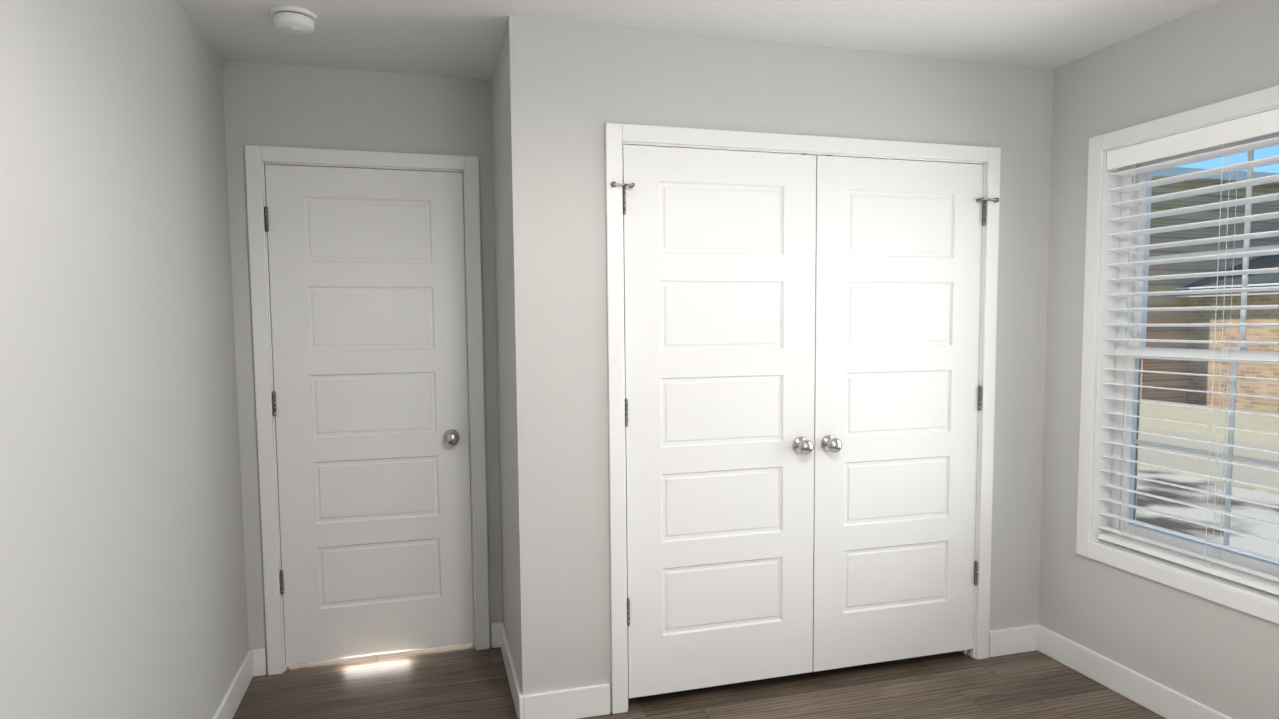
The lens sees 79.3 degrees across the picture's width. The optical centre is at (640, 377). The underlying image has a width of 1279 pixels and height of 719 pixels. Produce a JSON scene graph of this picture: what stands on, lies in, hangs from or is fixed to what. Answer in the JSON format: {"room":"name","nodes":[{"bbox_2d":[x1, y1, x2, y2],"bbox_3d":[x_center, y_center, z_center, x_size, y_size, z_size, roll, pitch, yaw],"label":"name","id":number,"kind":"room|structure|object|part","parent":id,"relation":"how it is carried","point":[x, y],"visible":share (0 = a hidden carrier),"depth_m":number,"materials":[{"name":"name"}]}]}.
{"room":"empty bedroom","nodes":[
{"label":"empty bedroom","id":0,"kind":"room"},
{"bbox_2d":[0,0,248,718],"bbox_3d":[-1.162,0.117,1.281,0.120,2.440,5.320,-2,4,-16],"label":"wall","id":1,"kind":"structure","parent":0,"point":[122,580],"depth_m":1.86,"materials":[{"name":"paint"}]},
{"bbox_2d":[212,648,263,718],"bbox_3d":[-0.983,1.300,1.039,0.030,0.112,4.364,-2,4,-16],"label":"baseboard","id":2,"kind":"structure","parent":1,"relation":"attached to","point":[252,665],"depth_m":2.93,"materials":[{"name":"white wood"}]},
{"bbox_2d":[222,60,502,673],"bbox_3d":[-0.058,-0.053,3.541,3.230,2.440,0.120,-2,4,-16],"label":"wall","id":3,"kind":"structure","parent":0,"point":[277,105],"depth_m":3.11,"materials":[{"name":"paint"}]},
{"bbox_2d":[244,145,489,674],"bbox_3d":[-1.114,0.138,3.248,0.891,2.119,0.137,-2,4,-16],"label":"door frame","id":4,"kind":"structure","parent":3,"relation":"attached to","point":[257,158],"depth_m":3.13,"materials":[{"name":"white wood"}]},
{"bbox_2d":[264,164,473,664],"bbox_3d":[-1.101,0.162,3.188,0.765,2.025,0.098,-2,4,-16],"label":"entry door","id":5,"kind":"structure","parent":3,"relation":"in","point":[367,294],"depth_m":3.20,"materials":[{"name":"white wood"}]},
{"bbox_3d":[-1.469,0.103,3.103,0.013,1.562,0.044,-2,4,-16],"label":"entry door hinges","id":6,"kind":"part","parent":5,"relation":"part of","materials":[{"name":"silver metal"}]},
{"bbox_3d":[-0.796,0.255,3.261,0.066,0.066,0.063,-2,4,-16],"label":"knob","id":7,"kind":"part","parent":5,"relation":"part of","materials":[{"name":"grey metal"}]},
{"bbox_2d":[491,32,518,679],"bbox_3d":[-0.478,-0.015,3.059,0.120,2.440,0.584,-2,4,-16],"label":"wall","id":8,"kind":"structure","parent":0,"point":[503,309],"depth_m":3.00,"materials":[{"name":"paint"}]},
{"bbox_2d":[492,622,531,718],"bbox_3d":[-0.522,1.153,3.057,0.030,0.112,0.719,-2,4,-16],"label":"baseboard","id":9,"kind":"structure","parent":8,"relation":"attached to","point":[499,637],"depth_m":2.99,"materials":[{"name":"white wood"}]},
{"bbox_2d":[233,643,1165,718],"bbox_3d":[0.481,1.337,1.826,3.510,0.100,5.320,-2,4,-16],"label":"floor","id":10,"kind":"structure","parent":0,"point":[466,681],"depth_m":2.96,"materials":[{"name":"brown wood"}]},
{"bbox_2d":[177,0,1221,79],"bbox_3d":[0.459,-1.196,1.647,3.510,0.100,5.320,-2,4,-16],"label":"ceiling","id":11,"kind":"structure","parent":0,"point":[455,38],"depth_m":2.66,"materials":[{"name":"paint"}]},
{"bbox_2d":[269,5,317,33],"bbox_3d":[-1.139,-1.171,2.537,0.146,0.049,0.146,-2,4,-16],"label":"smoke detector","id":12,"kind":"object","parent":11,"relation":"attached to","point":[293,19],"visible":1,"depth_m":2.50,"materials":[{"name":"white plastic"}]},
{"bbox_2d":[505,15,1053,711],"bbox_3d":[0.623,-0.021,3.002,2.210,2.440,0.120,-2,4,-16],"label":"wall","id":13,"kind":"structure","parent":0,"point":[573,87],"depth_m":2.75,"materials":[{"name":"paint"}]},
{"bbox_2d":[528,683,609,718],"bbox_3d":[-0.262,1.171,2.765,0.314,0.112,0.015,-2,4,-16],"label":"baseboard","id":14,"kind":"structure","parent":13,"relation":"attached to","point":[594,700],"depth_m":2.76,"materials":[{"name":"white wood"}]},
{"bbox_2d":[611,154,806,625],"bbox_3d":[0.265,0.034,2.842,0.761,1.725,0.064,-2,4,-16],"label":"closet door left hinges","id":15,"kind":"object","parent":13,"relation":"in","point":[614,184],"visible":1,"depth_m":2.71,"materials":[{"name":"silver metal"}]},
{"bbox_2d":[622,145,815,697],"bbox_3d":[0.313,0.173,2.853,0.748,1.999,0.098,-2,4,-16],"label":"closet door","id":16,"kind":"structure","parent":13,"relation":"in","point":[719,246],"depth_m":2.86,"materials":[{"name":"white wood"}]},
{"bbox_3d":[0.623,0.260,2.928,0.066,0.066,0.063,-2,4,-16],"label":"knob","id":17,"kind":"part","parent":16,"relation":"part of","materials":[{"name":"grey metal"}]},
{"bbox_2d":[605,123,1000,713],"bbox_3d":[0.654,0.145,3.013,1.626,2.107,0.137,-2,4,-16],"label":"door frame","id":18,"kind":"structure","parent":13,"relation":"attached to","point":[617,136],"depth_m":2.81,"materials":[{"name":"white wood"}]},
{"bbox_2d":[812,155,982,671],"bbox_3d":[1.034,0.152,3.054,0.740,1.999,0.098,-2,4,-16],"label":"closet door","id":19,"kind":"structure","parent":13,"relation":"in","point":[897,283],"depth_m":3.06,"materials":[{"name":"white wood"}]},
{"bbox_3d":[0.739,0.257,2.960,0.066,0.066,0.063,-2,4,-16],"label":"knob","id":20,"kind":"part","parent":19,"relation":"part of","materials":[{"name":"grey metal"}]},
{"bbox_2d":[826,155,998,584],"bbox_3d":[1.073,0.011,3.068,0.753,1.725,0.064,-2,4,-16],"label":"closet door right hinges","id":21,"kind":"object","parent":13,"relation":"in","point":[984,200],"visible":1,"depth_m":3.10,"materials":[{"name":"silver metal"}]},
{"bbox_2d":[1133,358,1140,519],"bbox_3d":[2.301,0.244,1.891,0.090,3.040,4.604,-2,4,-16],"label":"window frame","id":22,"kind":"structure","parent":0,"point":[1137,433],"depth_m":3.11,"materials":[{"name":"white plastic"}]},
{"bbox_2d":[1038,0,1278,718],"bbox_3d":[2.179,0.048,1.843,0.160,2.440,4.604,-2,4,-16],"label":"wall","id":23,"kind":"structure","parent":0,"point":[1221,658],"depth_m":2.85,"materials":[{"name":"paint"}]},
{"bbox_2d":[1028,624,1231,718],"bbox_3d":[2.198,1.235,1.563,0.019,0.112,3.660,-2,4,-16],"label":"baseboard","id":24,"kind":"structure","parent":23,"relation":"attached to","point":[1120,679],"depth_m":2.92,"materials":[{"name":"white wood"}]},
{"bbox_2d":[1076,85,1278,623],"bbox_3d":[1.960,-0.080,2.577,0.173,1.635,1.010,-2,4,-16],"label":"window","id":25,"kind":"structure","parent":23,"relation":"in","point":[1097,317],"depth_m":2.94,"materials":[{"name":"white plastic"}]},
{"bbox_2d":[1098,108,1278,594],"bbox_3d":[1.932,-0.086,2.569,0.079,1.491,0.876,-2,4,-16],"label":"window blinds","id":26,"kind":"object","parent":25,"relation":"attached to","point":[1252,126],"visible":1,"depth_m":2.63,"materials":[{"name":"white plastic"}]},
{"bbox_3d":[2.000,-0.087,2.588,0.030,1.361,0.748,-2,4,-16],"label":"glass","id":27,"kind":"part","parent":25,"relation":"part of","materials":[{"name":"clear glass"}]},
{"label":"outside","id":28,"kind":"structure","parent":0,"visible":0},
{"bbox_2d":[1135,466,1278,563],"bbox_3d":[28.773,-0.610,33.602,67.980,0.200,110.000,-2,4,-16],"label":"ground","id":29,"kind":"structure","parent":28,"point":[1243,507],"depth_m":7.74,"materials":[{"name":"white snow"}]},
{"bbox_2d":[1138,399,1278,493],"bbox_3d":[4.586,-0.024,23.718,3.700,0.450,36.000,-2,4,-16],"label":"path","id":30,"kind":"structure","parent":29,"relation":"on","point":[1243,420],"depth_m":11.73,"materials":[{"name":"beige concrete"}]},
{"bbox_2d":[1140,167,1278,412],"bbox_3d":[13.405,-2.472,24.989,10.900,5.000,30.800,-2,4,-16],"label":"house","id":31,"kind":"structure","parent":29,"relation":"on","point":[1248,370],"depth_m":16.23,"materials":[{"name":"brick"}]}
]}

